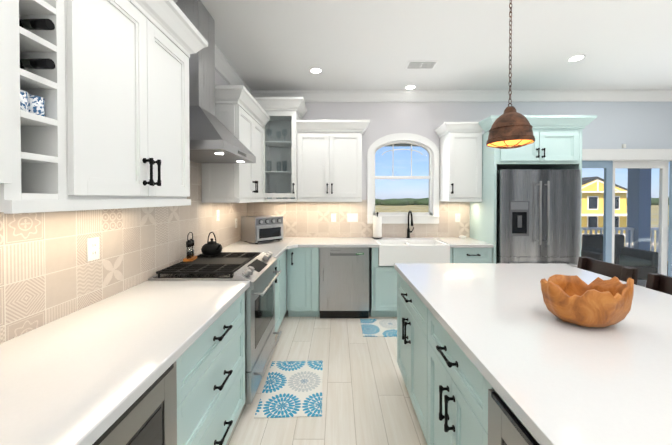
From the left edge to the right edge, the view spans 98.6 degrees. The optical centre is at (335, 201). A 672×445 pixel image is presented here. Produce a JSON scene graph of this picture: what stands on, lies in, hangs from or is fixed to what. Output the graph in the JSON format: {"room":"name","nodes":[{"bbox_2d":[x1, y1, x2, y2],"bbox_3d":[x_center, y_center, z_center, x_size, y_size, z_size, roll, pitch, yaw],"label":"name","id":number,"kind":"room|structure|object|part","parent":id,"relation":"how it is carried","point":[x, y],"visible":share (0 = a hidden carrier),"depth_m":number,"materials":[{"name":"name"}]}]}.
{"room":"kitchen","nodes":[
{"label":"kitchen","id":0,"kind":"room"},
{"bbox_2d":[215,70,228,84],"bbox_3d":[-1.350,-0.012,0.422,0.150,2.930,7.580,0,1,0],"label":"wall","id":1,"kind":"structure","parent":0,"point":[220,79],"depth_m":3.13,"materials":[{"name":"paint"}]},
{"bbox_2d":[0,0,191,213],"bbox_3d":[-1.084,-0.505,1.377,0.350,1.052,0.827,0,1,0],"label":"upper cabinet","id":2,"kind":"object","parent":1,"relation":"attached to","point":[110,130],"depth_m":1.11,"materials":[{"name":"white paint"}]},
{"bbox_2d":[20,90,44,116],"bbox_3d":[-0.978,-0.307,0.908,0.052,0.066,0.107,0,1,-6],"label":"cup","id":3,"kind":"object","parent":2,"relation":"in","point":[33,104],"visible":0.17,"depth_m":0.90,"materials":[{"name":"ceramic"}]},
{"bbox_2d":[19,19,54,29],"bbox_3d":[-1.061,-0.557,0.906,0.330,0.074,0.074,0,1,0],"label":"wine bottle","id":4,"kind":"object","parent":2,"relation":"in","point":[37,24],"visible":0.56,"depth_m":0.89,"materials":[{"name":"black glass"}]},
{"bbox_2d":[20,58,54,69],"bbox_3d":[-1.061,-0.434,0.907,0.330,0.074,0.074,0,1,0],"label":"wine bottle","id":5,"kind":"object","parent":2,"relation":"in","point":[43,63],"visible":0.54,"depth_m":0.90,"materials":[{"name":"black glass"}]},
{"bbox_2d":[0,161,247,343],"bbox_3d":[-1.269,0.029,0.572,0.010,1.055,6.980,0,1,0],"label":"tile backsplash","id":6,"kind":"structure","parent":1,"relation":"attached to","point":[49,273],"depth_m":1.46,"materials":[{"name":"beige tile"}]},
{"bbox_2d":[87,237,99,261],"bbox_3d":[-1.256,0.243,1.495,0.007,0.116,0.072,0,1,0],"label":"electrical outlet","id":7,"kind":"object","parent":6,"relation":"attached to","point":[93,250],"visible":1,"depth_m":1.49,"materials":[{"name":"white plastic"}]},
{"bbox_2d":[216,210,219,220],"bbox_3d":[-1.248,0.141,3.054,0.007,0.116,0.072,0,1,0],"label":"electrical outlet","id":8,"kind":"object","parent":6,"relation":"attached to","point":[217,215],"visible":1,"depth_m":3.04,"materials":[{"name":"white plastic"}]},
{"bbox_2d":[176,0,255,162],"bbox_3d":[-0.993,-0.920,2.255,0.522,1.154,0.760,0,1,0],"label":"range hood","id":9,"kind":"object","parent":1,"relation":"attached to","point":[213,138],"visible":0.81,"depth_m":2.12,"materials":[{"name":"metal"}]},
{"bbox_2d":[201,88,263,202],"bbox_3d":[-1.075,-0.527,3.143,0.350,1.052,0.940,0,1,0],"label":"upper cabinet","id":10,"kind":"object","parent":1,"relation":"attached to","point":[221,182],"depth_m":2.69,"materials":[{"name":"white paint"}]},
{"bbox_2d":[226,310,426,444],"bbox_3d":[2.855,1.503,0.421,8.560,0.100,7.580,0,1,0],"label":"floor","id":11,"kind":"structure","parent":0,"point":[366,399],"depth_m":2.14,"materials":[{"name":"beige wood"}]},
{"bbox_2d":[92,361,176,444],"bbox_3d":[-0.883,1.014,0.770,0.596,0.871,0.599,0,1,0],"label":"beverage cooler","id":12,"kind":"object","parent":11,"relation":"on","point":[148,416],"visible":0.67,"depth_m":0.92,"materials":[{"name":"silver metal"}]},
{"bbox_2d":[176,292,244,444],"bbox_3d":[-0.931,1.003,1.498,0.655,0.876,0.840,0,1,0],"label":"base cabinet","id":13,"kind":"object","parent":11,"relation":"on","point":[210,361],"depth_m":1.43,"materials":[{"name":"teal paint"}]},
{"bbox_2d":[148,251,281,403],"bbox_3d":[-0.872,0.941,2.302,0.758,0.979,0.752,0,1,0],"label":"range","id":14,"kind":"object","parent":11,"relation":"on","point":[257,270],"visible":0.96,"depth_m":2.11,"materials":[{"name":"metal"}]},
{"bbox_2d":[183,232,196,261],"bbox_3d":[-1.169,0.352,2.316,0.070,0.224,0.123,0,1,-10],"label":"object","id":15,"kind":"object","parent":14,"relation":"on","point":[190,253],"visible":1,"depth_m":2.27,"materials":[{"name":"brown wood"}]},
{"bbox_2d":[201,232,221,255],"bbox_3d":[-1.078,0.361,2.532,0.191,0.202,0.172,0,1,0],"label":"kettle","id":16,"kind":"object","parent":14,"relation":"on","point":[211,248],"visible":1,"depth_m":2.48,"materials":[{"name":"black metal"}]},
{"bbox_2d":[274,253,283,334],"bbox_3d":[-0.924,0.985,2.917,0.655,0.876,0.459,0,1,0],"label":"base cabinet","id":17,"kind":"object","parent":11,"relation":"on","point":[279,282],"depth_m":3.07,"materials":[{"name":"teal paint"}]},
{"bbox_2d":[284,251,286,314],"bbox_3d":[-0.922,0.981,3.277,0.655,0.876,0.376,0,1,0],"label":"base cabinet","id":18,"kind":"object","parent":11,"relation":"on","point":[285,300],"depth_m":3.40,"materials":[{"name":"teal paint"}]},
{"bbox_2d":[0,237,492,444],"bbox_3d":[0.294,0.556,0.591,3.115,0.040,6.919,0,1,0],"label":"countertop","id":19,"kind":"structure","parent":18,"relation":"on","point":[91,374],"depth_m":1.03,"materials":[{"name":"white stone"}]},
{"bbox_2d":[241,215,282,243],"bbox_3d":[-0.910,0.339,3.627,0.383,0.318,0.400,1,1,43],"label":"toaster oven","id":20,"kind":"object","parent":19,"relation":"on","point":[260,229],"visible":1,"depth_m":3.51,"materials":[{"name":"silver metal"}]},
{"bbox_2d":[372,212,382,238],"bbox_3d":[0.567,0.316,3.951,0.140,0.357,0.140,0,1,0],"label":"paper towel holder","id":21,"kind":"object","parent":19,"relation":"on","point":[377,226],"visible":1,"depth_m":3.90,"materials":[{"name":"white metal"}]},
{"bbox_2d":[406,211,413,237],"bbox_3d":[1.022,0.304,3.881,0.111,0.381,0.238,0,1,0],"label":"faucet","id":22,"kind":"object","parent":19,"relation":"on","point":[408,228],"visible":1,"depth_m":3.95,"materials":[{"name":"black metal"}]},
{"bbox_2d":[375,240,449,265],"bbox_3d":[0.935,0.635,3.667,0.840,0.248,0.470,0,1,0],"label":"farmhouse sink","id":23,"kind":"object","parent":19,"relation":"in","point":[391,252],"visible":0.75,"depth_m":3.43,"materials":[{"name":"white ceramic"}]},
{"bbox_2d":[254,360,322,417],"bbox_3d":[-0.331,1.427,2.250,0.450,0.007,0.660,0,1,-2],"label":"area rug","id":24,"kind":"object","parent":11,"relation":"on","point":[292,388],"visible":1,"depth_m":2.17,"materials":[{"name":"blue fabric"}]},
{"bbox_2d":[287,248,314,316],"bbox_3d":[-0.442,0.975,3.761,0.295,0.876,0.595,0,1,0],"label":"base cabinet","id":25,"kind":"object","parent":11,"relation":"on","point":[302,282],"depth_m":3.47,"materials":[{"name":"teal paint"}]},
{"bbox_2d":[319,248,368,317],"bbox_3d":[0.101,0.977,3.740,0.594,0.872,0.591,0,1,0],"label":"dishwasher","id":26,"kind":"object","parent":11,"relation":"on","point":[343,282],"visible":0.9,"depth_m":3.45,"materials":[{"name":"metal"}]},
{"bbox_2d":[360,319,396,336],"bbox_3d":[0.668,1.414,3.260,0.760,0.007,0.440,0,1,0],"label":"area rug","id":27,"kind":"object","parent":11,"relation":"on","point":[379,327],"visible":0.54,"depth_m":3.25,"materials":[{"name":"blue fabric"}]},
{"bbox_2d":[369,256,396,316],"bbox_3d":[0.947,1.093,3.756,1.032,0.640,0.595,0,1,0],"label":"base cabinet","id":28,"kind":"object","parent":11,"relation":"on","point":[382,279],"depth_m":3.47,"materials":[{"name":"teal paint"}]},
{"bbox_2d":[394,267,541,444],"bbox_3d":[0.826,1.012,0.764,0.742,0.876,3.280,0,1,0],"label":"kitchen island","id":29,"kind":"object","parent":11,"relation":"on","point":[453,403],"depth_m":1.29,"materials":[{"name":"teal paint"}]},
{"bbox_3d":[0.773,1.016,0.609,0.596,0.871,0.609,0,1,0],"label":"microwave drawer in the kitchen island","id":30,"kind":"part","parent":29,"relation":"part of","materials":[{"name":"silver metal"}]},
{"bbox_2d":[394,263,671,444],"bbox_3d":[1.184,0.554,0.747,1.405,0.040,3.340,0,1,0],"label":"island countertop","id":31,"kind":"structure","parent":29,"relation":"on","point":[569,383],"depth_m":1.03,"materials":[{"name":"white stone"}]},
{"bbox_2d":[540,274,633,327],"bbox_3d":[1.100,0.421,1.276,0.356,0.211,0.276,0,1,0],"label":"bowl","id":32,"kind":"object","parent":31,"relation":"on","point":[596,302],"visible":1,"depth_m":1.20,"materials":[{"name":"brown wood"}]},
{"bbox_2d":[450,248,491,262],"bbox_3d":[1.635,0.975,3.751,0.463,0.876,0.595,0,1,0],"label":"base cabinet","id":33,"kind":"object","parent":11,"relation":"on","point":[457,255],"depth_m":3.45,"materials":[{"name":"teal paint"}]},
{"bbox_2d":[470,115,596,262],"bbox_3d":[2.388,0.207,3.687,1.214,2.412,0.718,0,1,0],"label":"surround","id":34,"kind":"object","parent":11,"relation":"on","point":[556,144],"visible":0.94,"depth_m":3.41,"materials":[{"name":"teal paint"}]},
{"bbox_2d":[496,170,580,267],"bbox_3d":[2.388,0.504,3.652,0.925,1.780,0.707,0,1,0],"label":"refrigerator","id":35,"kind":"object","parent":11,"relation":"on","point":[538,217],"visible":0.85,"depth_m":3.37,"materials":[{"name":"grey metal"}]},
{"bbox_2d":[577,257,638,284],"bbox_3d":[1.865,0.946,2.229,0.494,0.970,0.440,0,1,0],"label":"counter stool","id":36,"kind":"object","parent":11,"relation":"on","point":[620,272],"visible":0.15,"depth_m":2.18,"materials":[{"name":"black wood"}]},
{"bbox_2d":[646,273,671,294],"bbox_3d":[1.863,0.953,1.689,0.494,0.970,0.440,0,1,0],"label":"counter stool","id":37,"kind":"object","parent":11,"relation":"on","point":[659,282],"visible":0.04,"depth_m":1.85,"materials":[{"name":"black wood"}]},
{"bbox_2d":[201,0,671,89],"bbox_3d":[2.855,-1.526,0.384,8.560,0.100,7.580,0,1,0],"label":"ceiling","id":38,"kind":"structure","parent":0,"point":[355,44],"depth_m":2.74,"materials":[{"name":"white paint"}]},
{"bbox_2d":[309,68,321,73],"bbox_3d":[-0.231,-1.509,3.319,0.150,0.006,0.150,0,1,0],"label":"recessed light","id":39,"kind":"object","parent":38,"relation":"in","point":[315,70],"visible":1,"depth_m":3.31,"materials":[{"name":"white paint"}]},
{"bbox_2d":[405,85,415,89],"bbox_3d":[0.981,-1.515,3.813,0.150,0.006,0.150,0,1,0],"label":"recessed light","id":40,"kind":"object","parent":38,"relation":"in","point":[408,87],"visible":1,"depth_m":3.82,"materials":[{"name":"white paint"}]},
{"bbox_2d":[405,61,438,68],"bbox_3d":[0.938,-1.506,3.173,0.320,0.009,0.180,0,1,0],"label":"ceiling vent","id":41,"kind":"object","parent":38,"relation":"in","point":[421,64],"visible":1,"depth_m":3.15,"materials":[{"name":"white metal"}]},
{"bbox_2d":[173,0,671,101],"bbox_3d":[2.855,-1.415,0.385,8.260,0.124,7.280,0,1,0],"label":"crown molding","id":42,"kind":"structure","parent":38,"relation":"attached to","point":[226,71],"depth_m":3.95,"materials":[{"name":"white paint"}]},
{"bbox_2d":[486,0,534,148],"bbox_3d":[1.213,-0.936,2.009,0.292,1.119,0.292,0,1,0],"label":"pendant light","id":43,"kind":"object","parent":38,"relation":"hanging from","point":[511,127],"visible":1,"depth_m":1.95,"materials":[{"name":"brown metal"}]},
{"bbox_2d":[567,55,585,61],"bbox_3d":[2.518,-1.506,3.026,0.150,0.006,0.150,0,1,0],"label":"recessed light","id":44,"kind":"object","parent":38,"relation":"in","point":[576,58],"visible":1,"depth_m":3.03,"materials":[{"name":"white paint"}]},
{"bbox_2d":[286,102,671,298],"bbox_3d":[2.873,-0.057,4.117,8.260,2.930,0.150,0,1,0],"label":"wall","id":45,"kind":"structure","parent":0,"point":[633,125],"depth_m":4.03,"materials":[{"name":"paint"}]},
{"bbox_2d":[248,200,469,236],"bbox_3d":[0.321,0.241,4.053,3.098,0.545,0.010,0,1,0],"label":"tile backsplash","id":46,"kind":"structure","parent":45,"relation":"attached to","point":[300,219],"depth_m":4.05,"materials":[{"name":"beige tile"}]},
{"bbox_2d":[331,214,335,221],"bbox_3d":[-0.033,0.219,4.045,0.072,0.116,0.007,0,1,0],"label":"electrical outlet","id":47,"kind":"object","parent":46,"relation":"attached to","point":[333,217],"visible":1,"depth_m":4.04,"materials":[{"name":"white plastic"}]},
{"bbox_2d":[347,214,357,221],"bbox_3d":[0.232,0.219,4.043,0.148,0.116,0.008,0,1,0],"label":"electrical outlet","id":48,"kind":"object","parent":46,"relation":"attached to","point":[352,217],"visible":1,"depth_m":4.04,"materials":[{"name":"white plastic"}]},
{"bbox_2d":[455,214,459,221],"bbox_3d":[1.702,0.219,4.037,0.072,0.116,0.007,0,1,0],"label":"electrical outlet","id":49,"kind":"object","parent":46,"relation":"attached to","point":[457,217],"visible":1,"depth_m":4.04,"materials":[{"name":"white plastic"}]},
{"bbox_2d":[254,97,482,201],"bbox_3d":[0.310,-0.648,3.786,3.115,1.288,0.498,0,1,0],"label":"upper cabinet","id":50,"kind":"object","parent":45,"relation":"attached to","point":[325,167],"visible":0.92,"depth_m":3.69,"materials":[{"name":"white paint"}]},
{"bbox_2d":[267,129,290,140],"bbox_3d":[-0.724,-0.862,3.817,0.358,0.170,0.188,0,1,0],"label":"glassware","id":51,"kind":"object","parent":50,"relation":"in","point":[276,134],"depth_m":3.79,"materials":[{"name":"clear glass"}]},
{"bbox_2d":[267,161,291,170],"bbox_3d":[-0.724,-0.467,3.822,0.354,0.140,0.184,0,1,0],"label":"glassware","id":52,"kind":"object","parent":50,"relation":"in","point":[268,164],"depth_m":3.78,"materials":[{"name":"clear glass"}]},
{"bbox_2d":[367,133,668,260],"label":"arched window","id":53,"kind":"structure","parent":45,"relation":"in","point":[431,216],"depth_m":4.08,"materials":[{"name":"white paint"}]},
{"bbox_3d":[3.411,-0.138,5.814,11.200,3.350,3.249,0,1,0],"label":"porch railing","id":54,"kind":"part","parent":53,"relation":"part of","materials":[{"name":"white"}]},
{"bbox_2d":[582,149,671,285],"bbox_3d":[4.732,0.336,4.098,3.580,2.145,0.180,0,1,0],"label":"door frame","id":55,"kind":"structure","parent":45,"relation":"attached to","point":[609,161],"depth_m":4.09,"materials":[{"name":"white paint"}]},
{"label":"outside","id":56,"kind":"structure","parent":0,"visible":0},
{"bbox_2d":[375,205,668,262],"bbox_3d":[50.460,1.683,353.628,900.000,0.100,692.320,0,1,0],"label":"ground","id":57,"kind":"structure","parent":56,"point":[415,208],"depth_m":143.30,"materials":[{"name":"green plant"}]},
{"bbox_2d":[375,197,668,205],"bbox_3d":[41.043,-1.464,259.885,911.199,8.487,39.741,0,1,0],"label":"tree","id":58,"kind":"object","parent":57,"relation":"on","point":[407,201],"depth_m":250.57,"materials":[{"name":"green plant"}]},
{"bbox_2d":[581,176,627,236],"bbox_3d":[26.540,1.454,33.071,7.800,8.200,10.400,0,1,0],"label":"house","id":59,"kind":"structure","parent":57,"relation":"on","point":[598,204],"depth_m":29.81,"materials":[{"name":"yellow paint"}]},
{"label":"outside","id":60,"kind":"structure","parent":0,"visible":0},
{"bbox_2d":[637,263,667,286],"bbox_3d":[3.410,1.588,5.735,11.200,0.100,3.049,0,1,0],"label":"floor","id":61,"kind":"structure","parent":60,"point":[640,283],"depth_m":5.59,"materials":[{"name":"beige"}]},
{"bbox_2d":[581,249,602,260],"bbox_3d":[4.309,1.102,5.409,0.840,0.880,0.740,0,1,0],"label":"patio chair","id":62,"kind":"object","parent":61,"relation":"on","point":[593,255],"depth_m":5.21,"materials":[{"name":"grey wicker"}]},
{"bbox_2d":[582,234,657,279],"bbox_3d":[5.409,1.101,5.554,0.840,0.880,0.740,0,1,0],"label":"patio chair","id":63,"kind":"object","parent":61,"relation":"on","point":[631,262],"depth_m":5.43,"materials":[{"name":"grey wicker"}]}
]}

